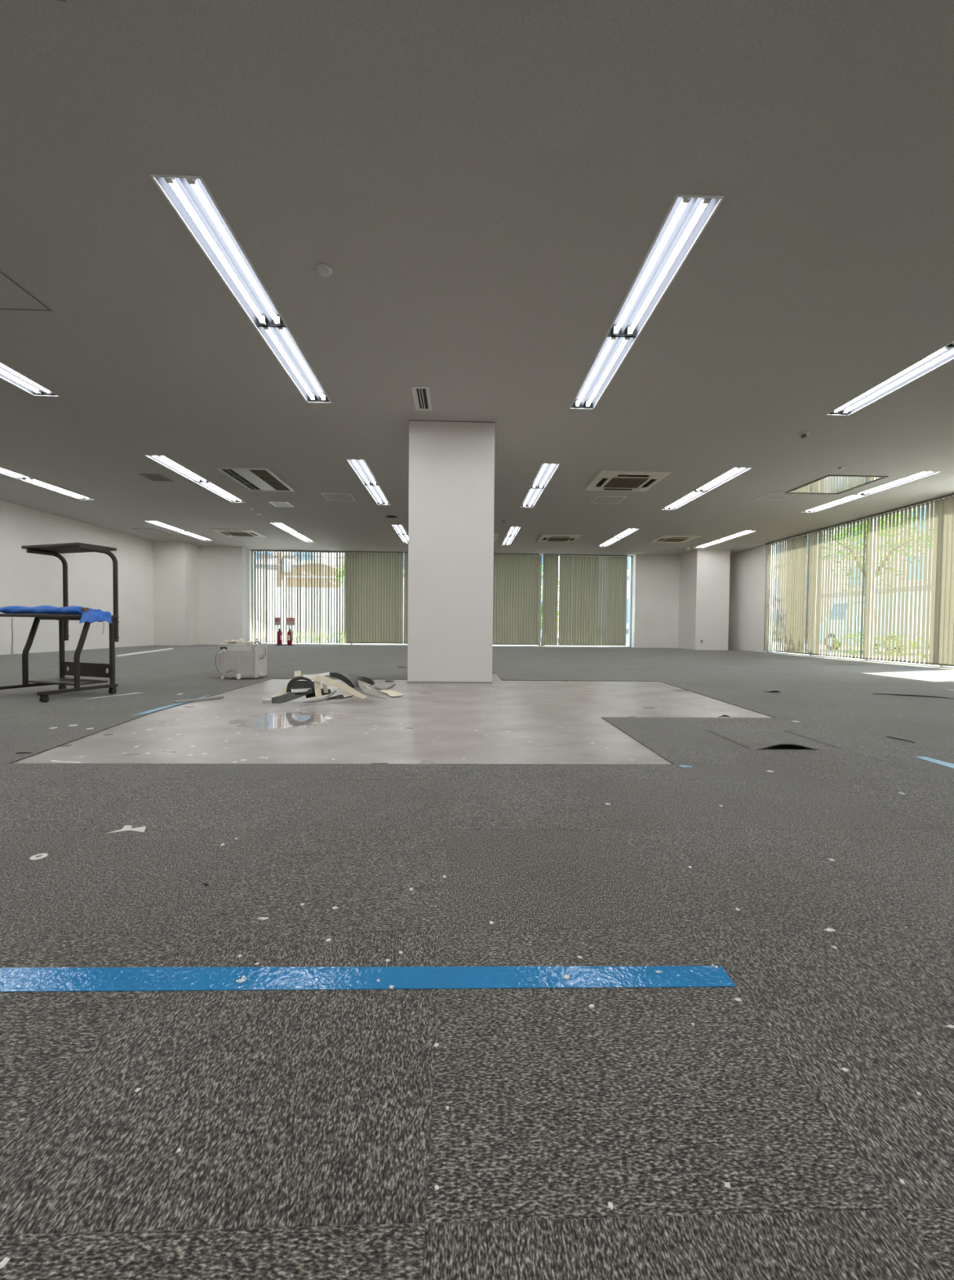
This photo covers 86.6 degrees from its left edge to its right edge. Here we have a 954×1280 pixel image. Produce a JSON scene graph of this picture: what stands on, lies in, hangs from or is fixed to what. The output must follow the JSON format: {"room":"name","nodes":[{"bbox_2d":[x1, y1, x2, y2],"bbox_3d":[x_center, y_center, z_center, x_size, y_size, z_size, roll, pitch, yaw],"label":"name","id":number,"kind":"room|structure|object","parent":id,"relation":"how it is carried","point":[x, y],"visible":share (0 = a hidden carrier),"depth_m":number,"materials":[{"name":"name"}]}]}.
{"room":"empty office","nodes":[
{"label":"empty office","id":0,"kind":"room"},
{"bbox_2d":[0,500,153,654],"bbox_3d":[-8.351,-1.091,5.580,0.150,3.300,18.450,1,2,-2],"label":"wall","id":1,"kind":"structure","parent":0,"point":[26,579],"depth_m":10.52,"materials":[{"name":"paint"}]},
{"bbox_2d":[152,542,199,645],"bbox_3d":[-8.125,-1.153,13.708,0.830,2.972,0.720,1,2,-2],"label":"pillar","id":2,"kind":"structure","parent":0,"point":[175,565],"depth_m":13.36,"materials":[{"name":"paint"}]},
{"bbox_2d":[199,546,679,648],"bbox_3d":[-0.591,-1.269,14.683,15.950,3.300,0.750,1,2,-2],"label":"wall","id":3,"kind":"structure","parent":0,"point":[224,572],"depth_m":14.50,"materials":[{"name":"paint"}]},
{"bbox_2d":[251,551,632,647],"bbox_3d":[-0.972,-1.192,14.969,11.190,2.762,0.100,1,2,-2],"label":"window","id":4,"kind":"structure","parent":3,"relation":"in","point":[540,555],"depth_m":15.02,"materials":[{"name":"silver metal"}]},
{"bbox_2d":[250,549,346,643],"bbox_3d":[-5.154,-1.247,14.662,2.750,2.676,0.096,1,2,-2],"label":"vertical blind","id":5,"kind":"object","parent":4,"relation":"attached to","point":[251,550],"visible":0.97,"depth_m":14.67,"materials":[{"name":"grey"}]},
{"bbox_2d":[346,551,404,644],"bbox_3d":[-2.965,-1.227,14.730,1.633,2.676,0.069,1,2,-2],"label":"vertical blind","id":6,"kind":"object","parent":4,"relation":"attached to","point":[375,581],"visible":1,"depth_m":14.74,"materials":[{"name":"grey"}]},
{"bbox_2d":[403,551,408,644],"bbox_3d":[-2.070,-1.220,14.759,0.120,2.654,0.069,1,2,-2],"label":"vertical blind","id":7,"kind":"object","parent":4,"relation":"attached to","point":[406,553],"depth_m":14.77,"materials":[{"name":"grey"}]},
{"bbox_2d":[493,553,540,644],"bbox_3d":[1.151,-1.194,14.864,1.367,2.662,0.069,1,2,-2],"label":"vertical blind","id":8,"kind":"object","parent":4,"relation":"attached to","point":[516,597],"depth_m":14.87,"materials":[{"name":"grey"}]},
{"bbox_2d":[542,554,559,645],"bbox_3d":[2.157,-1.180,14.897,0.470,2.676,0.069,1,2,-2],"label":"vertical blind","id":9,"kind":"object","parent":4,"relation":"attached to","point":[550,563],"visible":1,"depth_m":14.91,"materials":[{"name":"grey"}]},
{"bbox_2d":[558,554,627,645],"bbox_3d":[3.419,-1.169,14.938,2.022,2.676,0.069,1,2,-2],"label":"vertical blind","id":10,"kind":"object","parent":4,"relation":"attached to","point":[580,581],"visible":1,"depth_m":14.95,"materials":[{"name":"grey"}]},
{"bbox_2d":[407,421,494,681],"bbox_3d":[-0.287,-0.851,5.742,0.891,2.972,0.880,1,2,-2],"label":"pillar","id":11,"kind":"structure","parent":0,"point":[451,464],"depth_m":5.30,"materials":[{"name":"paint"}]},
{"bbox_2d":[407,681,493,683],"bbox_3d":[-0.300,0.434,5.778,0.899,0.014,0.888,1,2,-2],"label":"trim","id":12,"kind":"structure","parent":11,"relation":"attached to","point":[407,682],"depth_m":5.33,"materials":[{"name":"grey"}]},
{"bbox_2d":[408,419,495,425],"bbox_3d":[-0.272,-2.282,5.702,0.901,0.008,0.890,1,2,-2],"label":"trim","id":13,"kind":"structure","parent":11,"relation":"attached to","point":[409,420],"depth_m":5.26,"materials":[{"name":"grey"}]},
{"bbox_2d":[0,644,953,1279],"bbox_3d":[-0.399,0.514,5.957,15.800,0.230,18.300,1,2,-2],"label":"floor","id":14,"kind":"structure","parent":0,"point":[314,1131],"depth_m":0.91,"materials":[{"name":"carpet"}]},
{"bbox_2d":[0,1257,9,1268],"bbox_3d":[-0.443,0.582,0.474,0.007,0.001,0.008,1,2,18],"label":"plaster fleck","id":15,"kind":"object","parent":14,"relation":"on","point":[4,1261],"visible":1,"depth_m":0.47,"materials":[{"name":"white"}]},
{"bbox_2d":[29,853,48,859],"bbox_3d":[-1.119,0.551,1.293,0.036,0.003,0.036,1,2,-2],"label":"ring","id":16,"kind":"object","parent":14,"relation":"on","point":[43,855],"visible":1,"depth_m":1.29,"materials":[{"name":"white"}]},
{"bbox_2d":[0,542,119,702],"bbox_3d":[-3.440,-0.159,4.089,0.755,1.218,0.601,1,2,19],"label":"cart","id":17,"kind":"object","parent":14,"relation":"on","point":[77,668],"visible":0.97,"depth_m":4.20,"materials":[{"name":"black metal"}]},
{"bbox_2d":[0,605,111,623],"bbox_3d":[-3.383,-0.206,4.089,0.786,0.142,0.294,1,2,8],"label":"plastic sheet","id":18,"kind":"object","parent":17,"relation":"on","point":[91,615],"visible":0.96,"depth_m":4.00,"materials":[{"name":"blue plastic"}]},
{"bbox_2d":[26,677,107,685],"bbox_3d":[-3.379,0.343,4.182,0.570,0.016,0.257,1,2,19],"label":"shelf","id":19,"kind":"object","parent":17,"relation":"attached to","point":[60,681],"depth_m":4.14,"materials":[{"name":"grey metal"}]},
{"bbox_2d":[21,542,116,553],"bbox_3d":[-3.379,-0.760,4.197,0.670,0.023,0.307,1,2,19],"label":"shelf","id":20,"kind":"object","parent":17,"relation":"attached to","point":[65,548],"depth_m":4.12,"materials":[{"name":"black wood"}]},
{"bbox_2d":[106,825,146,833],"bbox_3d":[-1.004,0.548,1.468,0.101,0.001,0.056,1,2,-2],"label":"smear","id":21,"kind":"object","parent":14,"relation":"on","point":[126,828],"visible":1,"depth_m":1.47,"materials":[{"name":"white"}]},
{"bbox_2d":[115,648,173,657],"bbox_3d":[-6.552,0.236,10.099,0.058,0.028,2.750,0,2,-14],"label":"strip","id":22,"kind":"object","parent":14,"relation":"on","point":[154,651],"visible":1,"depth_m":9.75,"materials":[{"name":"white plastic"}]},
{"bbox_2d":[132,695,209,715],"bbox_3d":[-2.218,0.473,3.720,0.058,0.001,0.950,1,2,-2],"label":"tape","id":23,"kind":"object","parent":14,"relation":"on","point":[177,704],"visible":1,"depth_m":3.55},
{"bbox_2d":[173,695,223,702],"bbox_3d":[-2.158,0.461,3.939,0.040,0.012,0.370,2,2,33],"label":"metal strip","id":24,"kind":"object","parent":14,"relation":"on","point":[220,696],"visible":1,"depth_m":3.91,"materials":[{"name":"grey"}]},
{"bbox_2d":[214,640,266,679],"bbox_3d":[-2.546,0.209,5.550,0.488,0.414,0.374,0,2,-4],"label":"case","id":25,"kind":"object","parent":14,"relation":"on","point":[235,660],"visible":1,"depth_m":5.42,"materials":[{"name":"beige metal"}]},
{"bbox_2d":[223,638,253,644],"bbox_3d":[-2.607,0.010,5.526,0.298,0.060,0.169,1,2,-2],"label":"scrap","id":26,"kind":"object","parent":25,"relation":"on","point":[242,641],"visible":1,"depth_m":5.50,"materials":[{"name":"beige plastic"}]},
{"bbox_2d":[262,686,286,700],"bbox_3d":[-1.584,0.420,3.966,0.215,0.090,0.086,-1,2,-42],"label":"base strip","id":27,"kind":"object","parent":14,"relation":"on","point":[283,691],"visible":0.81,"depth_m":3.99,"materials":[{"name":"beige plastic"}]},
{"bbox_2d":[274,616,284,645],"bbox_3d":[-5.510,-0.252,14.128,0.250,0.800,0.250,1,2,26],"label":"stand","id":28,"kind":"object","parent":14,"relation":"on","point":[277,620],"visible":1,"depth_m":14.15,"materials":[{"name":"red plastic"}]},
{"bbox_2d":[277,628,282,644],"bbox_3d":[-5.511,-0.102,14.136,0.132,0.450,0.140,0,2,-16],"label":"fire extinguisher","id":29,"kind":"object","parent":28,"relation":"on","point":[279,632],"visible":1,"depth_m":14.08,"materials":[{"name":"red metal"}]},
{"bbox_2d":[284,617,294,645],"bbox_3d":[-5.231,-0.250,14.137,0.250,0.800,0.250,1,2,-2],"label":"stand","id":30,"kind":"object","parent":14,"relation":"on","point":[290,621],"visible":1,"depth_m":14.20,"materials":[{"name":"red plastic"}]},
{"bbox_2d":[287,628,293,644],"bbox_3d":[-5.228,-0.100,14.142,0.140,0.450,0.132,-1,2,-44],"label":"fire extinguisher","id":31,"kind":"object","parent":30,"relation":"on","point":[290,634],"visible":1,"depth_m":14.09,"materials":[{"name":"red metal"}]},
{"bbox_2d":[271,688,313,703],"bbox_3d":[-1.415,0.425,3.875,0.301,0.098,0.091,0,2,-27],"label":"strip","id":32,"kind":"object","parent":14,"relation":"on","point":[289,696],"depth_m":3.86,"materials":[{"name":"grey plastic"}]},
{"bbox_2d":[286,676,315,692],"bbox_3d":[-1.371,0.349,3.962,0.215,0.131,0.102,0,2,-8],"label":"strip","id":33,"kind":"object","parent":14,"relation":"on","point":[291,682],"visible":0.98,"depth_m":3.95,"materials":[{"name":"grey plastic"}]},
{"bbox_2d":[291,680,314,688],"bbox_3d":[-1.439,0.370,4.168,0.207,0.072,0.022,1,2,4],"label":"strip","id":34,"kind":"object","parent":14,"relation":"on","point":[297,684],"visible":0.73,"depth_m":4.17,"materials":[{"name":"grey plastic"}]},
{"bbox_2d":[314,681,322,698],"bbox_3d":[-1.226,0.386,3.904,0.047,0.123,0.093,0,2,-30],"label":"base strip","id":35,"kind":"object","parent":14,"relation":"on","point":[317,684],"visible":1,"depth_m":3.90,"materials":[{"name":"beige plastic"}]},
{"bbox_2d":[306,683,331,697],"bbox_3d":[-1.244,0.397,3.966,0.208,0.114,0.069,0,2,-5],"label":"strip","id":36,"kind":"object","parent":14,"relation":"on","point":[312,695],"depth_m":3.96,"materials":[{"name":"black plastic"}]},
{"bbox_2d":[302,689,336,703],"bbox_3d":[-1.188,0.428,3.835,0.248,0.085,0.064,0,2,-24],"label":"strip","id":37,"kind":"object","parent":14,"relation":"on","point":[330,695],"visible":1,"depth_m":3.84,"materials":[{"name":"grey plastic"}]},
{"bbox_2d":[325,693,353,700],"bbox_3d":[-1.056,0.436,3.877,0.216,0.048,0.060,0,2,-14],"label":"strip","id":38,"kind":"object","parent":14,"relation":"on","point":[339,696],"depth_m":3.88,"materials":[{"name":"grey plastic"}]},
{"bbox_2d":[312,675,367,698],"bbox_3d":[-1.069,0.361,3.925,0.438,0.172,0.049,1,2,7],"label":"base strip","id":39,"kind":"object","parent":14,"relation":"on","point":[341,686],"visible":1,"depth_m":3.92,"materials":[{"name":"beige plastic"}]},
{"bbox_2d":[329,672,386,698],"bbox_3d":[-0.937,0.359,4.038,0.482,0.193,0.302,2,2,31],"label":"strip","id":40,"kind":"object","parent":14,"relation":"on","point":[354,677],"depth_m":4.03,"materials":[{"name":"grey plastic"}]},
{"bbox_2d":[294,670,329,679],"bbox_3d":[-1.323,0.280,4.059,0.305,0.063,0.102,1,2,-2],"label":"base strip","id":41,"kind":"object","parent":40,"relation":"on","point":[308,676],"depth_m":4.06,"materials":[{"name":"white plastic"}]},
{"bbox_2d":[0,965,736,991],"bbox_3d":[-0.450,0.571,0.852,1.768,0.001,0.061,1,2,-1],"label":"tape","id":42,"kind":"object","parent":14,"relation":"on","point":[170,978],"visible":1,"depth_m":0.86,"materials":[{"name":"plastic"}]},
{"bbox_2d":[379,689,403,696],"bbox_3d":[-0.753,0.464,4.447,0.134,0.003,0.460,0,2,-26],"label":"base strip","id":43,"kind":"object","parent":14,"relation":"on","point":[392,693],"visible":1,"depth_m":4.44,"materials":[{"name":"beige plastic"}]},
{"bbox_2d":[915,756,953,768],"bbox_3d":[2.148,0.558,2.227,0.152,0.001,0.372,0,2,-32],"label":"tape","id":44,"kind":"object","parent":14,"relation":"on","point":[939,762],"visible":1,"depth_m":2.31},
{"bbox_2d":[0,0,953,555],"bbox_3d":[-0.366,-2.479,5.798,16.100,0.378,18.450,1,2,-2],"label":"ceiling","id":45,"kind":"structure","parent":0,"point":[484,187],"depth_m":2.87,"materials":[{"name":"paint"}]},
{"bbox_2d":[0,271,51,311],"bbox_3d":[-3.204,-2.240,3.146,0.620,0.006,0.600,1,2,-2],"label":"access hatch","id":46,"kind":"object","parent":45,"relation":"attached to","point":[13,296],"visible":1,"depth_m":3.33,"materials":[{"name":"grey"}]},
{"bbox_2d":[0,361,60,396],"bbox_3d":[-4.007,-2.298,3.544,0.239,0.079,2.454,1,2,-2],"label":"ceiling light","id":47,"kind":"object","parent":45,"relation":"attached to","point":[7,374],"visible":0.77,"depth_m":4.54,"materials":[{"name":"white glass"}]},
{"bbox_2d":[0,467,93,499],"bbox_3d":[-6.728,-2.438,7.566,0.239,0.079,2.454,1,2,-2],"label":"ceiling light","id":48,"kind":"object","parent":45,"relation":"attached to","point":[3,471],"visible":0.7,"depth_m":7.87,"materials":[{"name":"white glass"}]},
{"bbox_2d":[132,528,172,535],"bbox_3d":[-7.587,-2.528,11.844,0.440,0.006,0.800,1,2,-2],"label":"access hatch","id":49,"kind":"object","parent":45,"relation":"attached to","point":[152,531],"visible":1,"depth_m":11.84,"materials":[{"name":"grey"}]},
{"bbox_2d":[139,474,173,481],"bbox_3d":[-4.692,-2.374,7.418,0.300,0.008,0.340,1,2,-2],"label":"ceiling vent","id":50,"kind":"object","parent":45,"relation":"in","point":[156,477],"visible":1,"depth_m":7.41,"materials":[{"name":"grey"}]},
{"bbox_2d":[145,520,211,540],"bbox_3d":[-6.864,-2.559,11.792,0.239,0.079,2.454,1,2,-2],"label":"ceiling light","id":51,"kind":"object","parent":45,"relation":"attached to","point":[155,522],"visible":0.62,"depth_m":11.65,"materials":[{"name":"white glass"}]},
{"bbox_2d":[144,454,245,502],"bbox_3d":[-4.139,-2.415,7.650,0.239,0.079,2.454,1,2,-2],"label":"ceiling light","id":52,"kind":"object","parent":45,"relation":"attached to","point":[166,462],"visible":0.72,"depth_m":7.41,"materials":[{"name":"white plastic"}]},
{"bbox_2d":[209,528,266,537],"bbox_3d":[-5.566,-2.494,11.861,0.920,0.033,0.920,1,2,-2],"label":"air conditioner","id":53,"kind":"object","parent":45,"relation":"attached to","point":[233,532],"visible":1,"depth_m":11.69,"materials":[{"name":"beige plastic"}]},
{"bbox_2d":[225,531,253,536],"bbox_3d":[-5.566,-2.487,11.861,0.497,0.018,0.497,1,2,-2],"label":"grille","id":54,"kind":"object","parent":53,"relation":"attached to","point":[232,533],"depth_m":11.87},
{"bbox_2d":[149,173,332,403],"bbox_3d":[-1.470,-2.275,3.626,0.239,0.079,2.454,1,2,-2],"label":"ceiling light","id":55,"kind":"object","parent":45,"relation":"attached to","point":[189,197],"visible":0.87,"depth_m":3.08,"materials":[{"name":"white plastic"}]},
{"bbox_2d":[215,466,294,491],"bbox_3d":[-3.223,-2.353,7.456,0.690,0.021,1.150,1,2,-2],"label":"air conditioner","id":56,"kind":"object","parent":45,"relation":"attached to","point":[263,479],"visible":1,"depth_m":7.36,"materials":[{"name":"white plastic"}]},
{"bbox_2d":[248,469,290,490],"bbox_3d":[-3.031,-2.352,7.462,0.235,0.014,1.080,1,2,-2],"label":"grille","id":57,"kind":"object","parent":56,"relation":"attached to","point":[266,476],"depth_m":7.40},
{"bbox_2d":[269,502,293,506],"bbox_3d":[-3.473,-2.406,8.998,0.330,0.008,0.360,1,2,-2],"label":"ceiling vent","id":58,"kind":"object","parent":45,"relation":"in","point":[275,504],"visible":1,"depth_m":8.98,"materials":[{"name":"white plastic"}]},
{"bbox_2d":[270,522,314,542],"bbox_3d":[-4.276,-2.535,11.876,0.239,0.079,2.454,1,2,-2],"label":"ceiling light","id":59,"kind":"object","parent":45,"relation":"attached to","point":[282,526],"visible":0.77,"depth_m":11.76,"materials":[{"name":"white plastic"}]},
{"bbox_2d":[315,263,332,277],"bbox_3d":[-0.914,-2.200,3.031,0.094,0.034,0.094,1,2,-2],"label":"smoke detector","id":60,"kind":"object","parent":45,"relation":"attached to","point":[322,269],"visible":1,"depth_m":3.01,"materials":[{"name":"white plastic"}]},
{"bbox_2d":[320,493,355,501],"bbox_3d":[-2.304,-2.379,8.436,0.470,0.006,0.460,1,2,-2],"label":"access hatch","id":61,"kind":"object","parent":45,"relation":"attached to","point":[329,496],"visible":1,"depth_m":8.42,"materials":[{"name":"silver metal"}]},
{"bbox_2d":[346,458,391,505],"bbox_3d":[-1.603,-2.392,7.732,0.239,0.079,2.454,1,2,-2],"label":"ceiling light","id":62,"kind":"object","parent":45,"relation":"attached to","point":[361,468],"visible":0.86,"depth_m":7.55,"materials":[{"name":"white plastic"}]},
{"bbox_2d":[391,524,408,543],"bbox_3d":[-1.739,-2.512,11.959,0.239,0.079,2.454,1,2,-2],"label":"ceiling light","id":63,"kind":"object","parent":45,"relation":"attached to","point":[400,530],"visible":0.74,"depth_m":11.78,"materials":[{"name":"white plastic"}]},
{"bbox_2d":[411,386,432,410],"bbox_3d":[-0.514,-2.257,4.744,0.160,0.008,0.500,1,2,-2],"label":"ceiling vent","id":64,"kind":"object","parent":45,"relation":"in","point":[421,394],"visible":1,"depth_m":4.72,"materials":[{"name":"white plastic"}]},
{"bbox_2d":[501,526,521,545],"bbox_3d":[0.789,-2.489,12.041,0.239,0.079,2.454,1,2,-2],"label":"ceiling light","id":65,"kind":"object","parent":45,"relation":"attached to","point":[513,531],"visible":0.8,"depth_m":12.00,"materials":[{"name":"white plastic"}]},
{"bbox_2d":[520,462,559,507],"bbox_3d":[0.926,-2.369,7.815,0.239,0.079,2.454,1,2,-2],"label":"ceiling light","id":66,"kind":"object","parent":45,"relation":"attached to","point":[546,471],"visible":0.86,"depth_m":7.64,"materials":[{"name":"white plastic"}]},
{"bbox_2d":[537,534,582,542],"bbox_3d":[1.958,-2.427,12.155,0.920,0.033,0.920,1,2,-2],"label":"air conditioner","id":67,"kind":"object","parent":45,"relation":"attached to","point":[551,538],"visible":1,"depth_m":12.00,"materials":[{"name":"beige plastic"}]},
{"bbox_2d":[546,537,570,541],"bbox_3d":[1.958,-2.420,12.156,0.497,0.018,0.497,1,2,-2],"label":"grille","id":68,"kind":"object","parent":67,"relation":"attached to","point":[548,539],"depth_m":12.13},
{"bbox_2d":[590,496,626,504],"bbox_3d":[2.187,-2.335,8.462,0.470,0.006,0.480,1,2,-2],"label":"access hatch","id":69,"kind":"object","parent":45,"relation":"attached to","point":[599,500],"visible":1,"depth_m":8.45,"materials":[{"name":"silver metal"}]},
{"bbox_2d":[597,528,639,546],"bbox_3d":[3.340,-2.466,12.124,0.239,0.079,2.454,1,2,-2],"label":"ceiling light","id":70,"kind":"object","parent":45,"relation":"attached to","point":[628,531],"visible":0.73,"depth_m":12.05,"materials":[{"name":"white plastic"}]},
{"bbox_2d":[584,470,671,491],"bbox_3d":[2.153,-2.291,7.351,0.960,0.033,0.960,1,2,-2],"label":"air conditioner","id":71,"kind":"object","parent":45,"relation":"attached to","point":[622,483],"visible":1,"depth_m":7.24,"materials":[{"name":"beige plastic"}]},
{"bbox_2d":[604,476,648,488],"bbox_3d":[2.153,-2.283,7.351,0.518,0.018,0.518,1,2,-2],"label":"grille","id":72,"kind":"object","parent":71,"relation":"attached to","point":[613,482],"depth_m":7.32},
{"bbox_2d":[569,194,724,409],"bbox_3d":[1.058,-2.252,3.709,0.239,0.079,2.454,1,2,-2],"label":"ceiling light","id":73,"kind":"object","parent":45,"relation":"attached to","point":[688,215],"visible":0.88,"depth_m":3.18,"materials":[{"name":"white plastic"}]},
{"bbox_2d":[648,535,702,542],"bbox_3d":[4.711,-2.398,12.095,0.900,0.033,0.900,1,2,-2],"label":"air conditioner","id":74,"kind":"object","parent":45,"relation":"attached to","point":[668,539],"visible":1,"depth_m":11.95,"materials":[{"name":"beige plastic"}]},
{"bbox_2d":[660,538,687,542],"bbox_3d":[4.711,-2.391,12.095,0.486,0.018,0.486,1,2,-2],"label":"grille","id":75,"kind":"object","parent":74,"relation":"attached to","point":[665,540],"depth_m":12.16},
{"bbox_2d":[661,466,751,510],"bbox_3d":[3.476,-2.346,7.898,0.239,0.079,2.454,1,2,-2],"label":"ceiling light","id":76,"kind":"object","parent":45,"relation":"attached to","point":[735,472],"visible":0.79,"depth_m":7.68,"materials":[{"name":"white plastic"}]},
{"bbox_2d":[695,530,756,547],"bbox_3d":[5.909,-2.442,12.207,0.239,0.079,2.454,1,2,-2],"label":"ceiling light","id":77,"kind":"object","parent":45,"relation":"attached to","point":[744,532],"visible":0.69,"depth_m":12.06,"materials":[{"name":"white plastic"}]},
{"bbox_2d":[755,491,799,499],"bbox_3d":[4.781,-2.298,8.066,0.420,0.006,0.450,1,2,-2],"label":"access hatch","id":78,"kind":"object","parent":45,"relation":"attached to","point":[774,495],"visible":1,"depth_m":8.08,"materials":[{"name":"silver metal"}]},
{"bbox_2d":[798,431,809,438],"bbox_3d":[3.548,-2.217,5.497,0.100,0.050,0.100,1,2,-2],"label":"smoke detector","id":79,"kind":"object","parent":45,"relation":"attached to","point":[804,434],"visible":1,"depth_m":5.47,"materials":[{"name":"beige plastic"}]},
{"bbox_2d":[785,475,888,494],"bbox_3d":[5.242,-2.272,7.441,0.840,0.013,0.940,1,2,-2],"label":"ceiling panel","id":80,"kind":"object","parent":45,"relation":"attached to","point":[829,484],"visible":1,"depth_m":7.40,"materials":[{"name":"grey"}]},
{"bbox_2d":[800,471,942,512],"bbox_3d":[6.045,-2.322,7.981,0.239,0.079,2.454,1,2,-2],"label":"ceiling light","id":81,"kind":"object","parent":45,"relation":"attached to","point":[925,473],"visible":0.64,"depth_m":7.74,"materials":[{"name":"white plastic"}]},
{"bbox_2d":[825,340,953,415],"bbox_3d":[3.609,-2.229,3.792,0.239,0.079,2.454,1,2,-2],"label":"ceiling light","id":82,"kind":"object","parent":45,"relation":"attached to","point":[945,354],"visible":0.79,"depth_m":4.34,"materials":[{"name":"white plastic"}]},
{"bbox_2d":[678,549,730,650],"bbox_3d":[6.402,-1.025,14.341,0.910,2.972,1.100,1,2,-2],"label":"pillar","id":83,"kind":"structure","parent":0,"point":[704,575],"depth_m":13.81,"materials":[{"name":"paint"}]},
{"bbox_2d":[728,544,770,652],"bbox_3d":[7.596,-0.940,5.899,0.150,3.300,18.050,1,2,-2],"label":"wall","id":84,"kind":"structure","parent":0,"point":[747,567],"depth_m":13.57,"materials":[{"name":"paint"}]},
{"bbox_2d":[767,497,953,669],"bbox_3d":[7.512,-0.937,8.934,0.100,2.762,7.620,1,2,-2],"label":"window","id":85,"kind":"structure","parent":84,"relation":"in","point":[815,655],"depth_m":9.63,"materials":[{"name":"silver metal"}]},
{"bbox_2d":[763,520,857,657],"bbox_3d":[7.254,-1.027,11.254,0.070,2.676,2.886,1,2,-2],"label":"vertical blind","id":86,"kind":"object","parent":85,"relation":"attached to","point":[799,554],"visible":1,"depth_m":11.06,"materials":[{"name":"grey"}]},
{"bbox_2d":[853,493,953,666],"bbox_3d":[7.375,-0.920,7.508,0.070,2.676,4.587,1,2,-2],"label":"vertical blind","id":87,"kind":"object","parent":85,"relation":"attached to","point":[940,650],"visible":1,"depth_m":8.54,"materials":[{"name":"grey"}]},
{"label":"outside","id":88,"kind":"structure","parent":0,"visible":0},
{"bbox_2d":[256,631,953,666],"bbox_3d":[4.182,0.235,25.165,130.000,0.300,110.000,1,2,-2],"label":"ground","id":89,"kind":"structure","parent":88,"point":[627,642],"depth_m":19.50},
{"bbox_2d":[256,621,265,640],"bbox_3d":[-9.142,-0.532,17.106,3.530,1.420,1.540,1,2,-2],"label":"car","id":90,"kind":"object","parent":89,"relation":"on","point":[256,621],"visible":0.02,"depth_m":17.31,"materials":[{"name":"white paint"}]},
{"bbox_2d":[256,551,344,586],"bbox_3d":[-15.045,-5.466,33.390,12.300,10.250,8.300,1,2,-2],"label":"building","id":91,"kind":"structure","parent":89,"relation":"on","point":[324,553],"depth_m":29.53,"materials":[{"name":"grey"}]},
{"bbox_2d":[256,552,344,586],"bbox_3d":[-7.900,-4.443,21.768,17.032,9.000,0.768,0,2,-5],"label":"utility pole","id":92,"kind":"object","parent":89,"relation":"on","point":[277,553],"visible":0.23,"depth_m":21.57,"materials":[{"name":"grey"}]},
{"bbox_2d":[284,563,344,587],"bbox_3d":[-7.261,-1.715,23.739,3.200,3.450,2.600,1,2,-2],"label":"storage shed","id":93,"kind":"object","parent":89,"relation":"on","point":[324,567],"visible":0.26,"depth_m":22.45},
{"bbox_2d":[256,586,503,645],"bbox_3d":[-5.314,-0.914,19.048,12.660,2.150,0.125,1,2,-2],"label":"hoarding","id":94,"kind":"object","parent":89,"relation":"on","point":[324,588],"visible":0.11,"depth_m":18.96,"materials":[{"name":"grey"}]},
{"bbox_2d":[403,555,542,635],"bbox_3d":[-1.551,-3.664,36.380,13.100,6.750,7.300,1,2,-2],"label":"building","id":95,"kind":"structure","parent":89,"relation":"on","point":[542,556],"depth_m":32.99,"materials":[{"name":"grey"}]},
{"bbox_2d":[540,564,559,645],"bbox_3d":[2.492,-1.353,19.061,1.659,3.193,1.504,1,2,-2],"label":"tree","id":96,"kind":"object","parent":89,"relation":"on","point":[542,565],"visible":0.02,"depth_m":18.94,"materials":[{"name":"brown plant"}]},
{"bbox_2d":[572,557,630,641],"bbox_3d":[10.575,-5.620,30.209,9.300,11.250,8.300,1,2,-2],"label":"building","id":97,"kind":"structure","parent":89,"relation":"on","point":[628,558],"depth_m":26.19,"materials":[{"name":"grey"}]},
{"bbox_2d":[833,631,866,658],"bbox_3d":[8.822,0.148,11.908,0.867,0.726,0.768,1,2,-2],"label":"shrub","id":98,"kind":"object","parent":89,"relation":"on","point":[852,631],"visible":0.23,"depth_m":11.91,"materials":[{"name":"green plant"}]},
{"bbox_2d":[773,504,934,639],"bbox_3d":[27.112,-3.664,28.797,8.300,7.750,32.300,1,2,-2],"label":"building","id":99,"kind":"structure","parent":89,"relation":"on","point":[934,504],"depth_m":30.58,"materials":[{"name":"tile"}]},
{"bbox_2d":[807,512,933,660],"bbox_3d":[9.559,-1.345,12.457,1.718,3.689,2.980,-1,2,-37],"label":"tree","id":100,"kind":"object","parent":89,"relation":"on","point":[925,513],"visible":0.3,"depth_m":12.35,"materials":[{"name":"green plant"}]},
{"bbox_2d":[820,591,931,653],"bbox_3d":[13.658,-0.543,17.056,1.640,1.900,3.870,1,2,-2],"label":"van","id":101,"kind":"object","parent":89,"relation":"on","point":[909,592],"visible":0.16,"depth_m":16.20,"materials":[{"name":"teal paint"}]},
{"bbox_2d":[831,509,921,628],"bbox_3d":[11.696,-1.974,15.025,2.275,4.843,3.920,1,2,21],"label":"tree","id":102,"kind":"object","parent":89,"relation":"on","point":[913,509],"visible":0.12,"depth_m":14.80,"materials":[{"name":"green plant"}]},
{"bbox_2d":[872,631,912,662],"bbox_3d":[8.956,0.171,10.899,0.879,0.740,0.702,1,2,-2],"label":"shrub","id":103,"kind":"object","parent":89,"relation":"on","point":[892,631],"visible":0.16,"depth_m":10.87,"materials":[{"name":"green plant"}]},
{"bbox_2d":[902,632,929,662],"bbox_3d":[8.877,0.203,9.992,0.851,0.726,0.724,1,2,-2],"label":"shrub","id":104,"kind":"object","parent":89,"relation":"on","point":[929,633],"visible":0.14,"depth_m":10.01,"materials":[{"name":"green plant"}]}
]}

